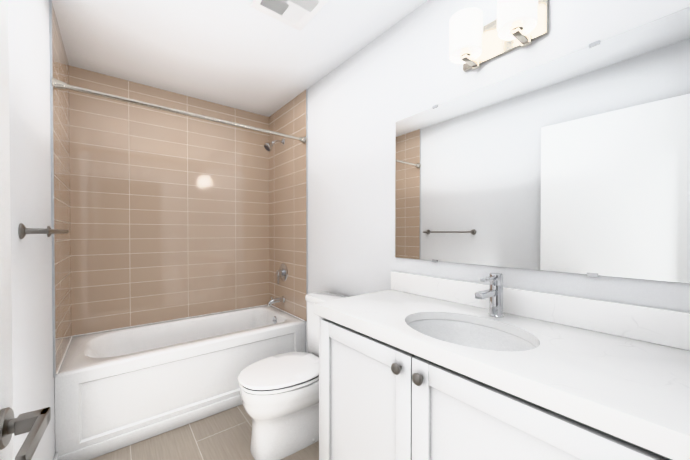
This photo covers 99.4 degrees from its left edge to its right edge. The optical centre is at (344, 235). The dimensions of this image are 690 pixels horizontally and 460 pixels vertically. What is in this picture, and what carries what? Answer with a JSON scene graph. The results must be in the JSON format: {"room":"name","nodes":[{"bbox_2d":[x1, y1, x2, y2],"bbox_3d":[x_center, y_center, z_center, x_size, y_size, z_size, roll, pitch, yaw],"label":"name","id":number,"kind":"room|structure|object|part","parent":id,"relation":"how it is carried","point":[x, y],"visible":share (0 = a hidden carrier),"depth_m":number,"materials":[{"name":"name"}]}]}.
{"room":"bathroom","nodes":[
{"label":"bathroom","id":0,"kind":"room"},
{"bbox_2d":[8,0,54,459],"bbox_3d":[-1.063,0.026,0.870,0.100,2.387,3.105,0,1,-38],"label":"wall","id":1,"kind":"structure","parent":0,"point":[33,378],"depth_m":1.10,"materials":[{"name":"paint"}]},
{"bbox_2d":[0,0,50,459],"bbox_3d":[-0.409,0.198,0.245,0.145,2.033,0.810,0,1,-38],"label":"door","id":2,"kind":"structure","parent":1,"relation":"in","point":[35,423],"depth_m":0.54,"materials":[{"name":"paint"}]},
{"bbox_3d":[-0.587,0.344,0.472,0.145,0.066,0.174,0,1,-38],"label":"handle","id":3,"kind":"part","parent":2,"relation":"part of","materials":[{"name":"silver metal"}]},
{"bbox_2d":[18,223,68,238],"bbox_3d":[-1.213,-0.017,1.197,0.071,0.052,0.567,0,1,-38],"label":"towel bar","id":4,"kind":"object","parent":1,"relation":"attached to","point":[23,230],"visible":1,"depth_m":0.99,"materials":[{"name":"silver metal"}]},
{"bbox_2d":[49,0,55,376],"bbox_3d":[-1.463,-0.231,1.464,0.009,1.886,0.003,0,1,-38],"label":"trim","id":5,"kind":"structure","parent":1,"relation":"attached to","point":[52,190],"depth_m":1.46,"materials":[{"name":"white"}]},
{"bbox_2d":[52,4,71,372],"bbox_3d":[-1.690,-0.234,1.750,0.008,1.886,0.727,0,1,-38],"label":"wall tile","id":6,"kind":"structure","parent":1,"relation":"attached to","point":[62,205],"depth_m":1.69,"materials":[{"name":"beige tile"}]},
{"bbox_2d":[52,77,306,143],"bbox_3d":[-0.899,-0.772,1.931,1.466,0.062,0.062,0,1,-38],"label":"shower rod","id":7,"kind":"object","parent":6,"relation":"attached to","point":[58,84],"visible":1,"depth_m":1.75,"materials":[{"name":"silver metal"}]},
{"bbox_2d":[91,404,318,459],"bbox_3d":[-0.443,1.264,1.373,1.680,0.100,3.105,0,1,-38],"label":"floor","id":8,"kind":"structure","parent":0,"point":[225,435],"depth_m":1.70,"materials":[{"name":"tile"}]},
{"bbox_2d":[55,305,304,459],"bbox_3d":[-1.122,0.952,2.230,1.477,0.506,0.710,0,1,-38],"label":"bathtub","id":9,"kind":"object","parent":8,"relation":"on","point":[119,388],"visible":0.81,"depth_m":1.85,"materials":[{"name":"ceramic"}]},
{"bbox_2d":[238,291,346,459],"bbox_3d":[-0.284,0.809,1.776,0.702,0.802,0.393,0,1,-38],"label":"toilet","id":10,"kind":"object","parent":8,"relation":"on","point":[279,394],"visible":0.67,"depth_m":1.61,"materials":[{"name":"ceramic"}]},
{"bbox_3d":[-0.364,0.792,1.713,0.499,0.049,0.393,0,1,-38],"label":"seat","id":11,"kind":"part","parent":10,"relation":"part of","materials":[{"name":"plastic"}]},
{"bbox_2d":[314,271,689,459],"bbox_3d":[0.434,0.682,0.996,0.559,1.072,1.233,0,1,-38],"label":"bathroom vanity","id":12,"kind":"object","parent":8,"relation":"on","point":[415,367],"visible":1,"depth_m":0.84,"materials":[{"name":"paint"}]},
{"bbox_2d":[407,319,536,350],"bbox_3d":[0.401,0.414,0.982,0.363,0.150,0.473,0,1,-38],"label":"sink","id":13,"kind":"object","parent":12,"relation":"in","point":[472,333],"depth_m":1.11,"materials":[{"name":"white ceramic"}]},
{"bbox_2d":[475,273,503,317],"bbox_3d":[0.536,0.226,1.087,0.162,0.162,0.054,0,1,-38],"label":"faucet","id":14,"kind":"object","parent":12,"relation":"on","point":[494,293],"depth_m":1.10,"materials":[{"name":"silver metal"}]},
{"bbox_2d":[52,0,426,116],"bbox_3d":[-0.443,-1.223,1.347,1.680,0.100,3.105,0,1,-38],"label":"ceiling","id":15,"kind":"structure","parent":0,"point":[241,55],"depth_m":1.79,"materials":[{"name":"paint"}]},
{"bbox_2d":[250,0,328,30],"bbox_3d":[-0.278,-1.167,1.462,0.292,0.016,0.292,0,1,-38],"label":"ceiling vent","id":16,"kind":"object","parent":15,"relation":"in","point":[299,15],"visible":1,"depth_m":1.50,"materials":[{"name":"white"}]},
{"bbox_2d":[305,0,689,352],"bbox_3d":[0.177,0.016,1.849,0.100,2.387,3.105,0,1,-38],"label":"wall","id":17,"kind":"structure","parent":0,"point":[362,101],"depth_m":1.64,"materials":[{"name":"paint"}]},
{"bbox_2d":[269,90,306,321],"bbox_3d":[-0.535,-0.244,2.662,0.008,1.886,0.727,0,1,-38],"label":"wall tiles","id":18,"kind":"structure","parent":17,"relation":"attached to","point":[287,203],"depth_m":2.61,"materials":[{"name":"beige tile"}]},
{"bbox_2d":[264,139,284,151],"bbox_3d":[-0.638,-0.820,2.633,0.186,0.141,0.084,0,1,-38],"label":"shower head","id":19,"kind":"object","parent":18,"relation":"attached to","point":[268,146],"visible":1,"depth_m":2.60},
{"bbox_2d":[267,296,284,305],"bbox_3d":[-0.630,0.593,2.655,0.164,0.084,0.060,0,1,-38],"label":"tub spout","id":20,"kind":"object","parent":18,"relation":"attached to","point":[275,300],"visible":1,"depth_m":2.64,"materials":[{"name":"silver metal"}]},
{"bbox_2d":[276,263,287,283],"bbox_3d":[-0.591,0.350,2.683,0.064,0.187,0.164,0,1,-38],"label":"shower valve","id":21,"kind":"object","parent":18,"relation":"attached to","point":[282,272],"visible":1,"depth_m":2.66,"materials":[{"name":"silver metal"}]},
{"bbox_2d":[306,89,307,310],"bbox_3d":[-0.309,-0.241,2.375,0.009,1.886,0.003,0,1,-38],"label":"trim","id":22,"kind":"structure","parent":17,"relation":"attached to","point":[306,212],"depth_m":2.38,"materials":[{"name":"white"}]},
{"bbox_2d":[449,0,548,71],"bbox_3d":[0.568,-0.794,1.127,0.174,0.169,0.320,0,1,-38],"label":"vanity light fixture","id":23,"kind":"object","parent":17,"relation":"attached to","point":[474,43],"visible":1,"depth_m":1.13,"materials":[{"name":"silver metal"}]},
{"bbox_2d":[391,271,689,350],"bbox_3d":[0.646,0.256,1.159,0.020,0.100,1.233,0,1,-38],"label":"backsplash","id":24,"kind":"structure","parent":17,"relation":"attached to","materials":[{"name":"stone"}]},
{"bbox_2d":[395,7,689,282],"bbox_3d":[0.623,-0.249,1.192,0.008,0.762,1.105,0,1,-38],"label":"mirror","id":25,"kind":"object","parent":17,"relation":"attached to","point":[578,161],"visible":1,"depth_m":1.01,"materials":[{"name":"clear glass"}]},
{"bbox_3d":[-1.374,0.008,2.539,1.480,2.387,0.100,0,1,-38],"label":"wall","id":26,"kind":"structure","parent":0,"visible":0},
{"bbox_2d":[69,65,268,335],"bbox_3d":[-1.340,-0.242,2.494,1.480,1.886,0.008,0,1,-38],"label":"wall tile","id":27,"kind":"structure","parent":26,"relation":"attached to","point":[169,215],"depth_m":2.37,"materials":[{"name":"beige tile"}]}
]}

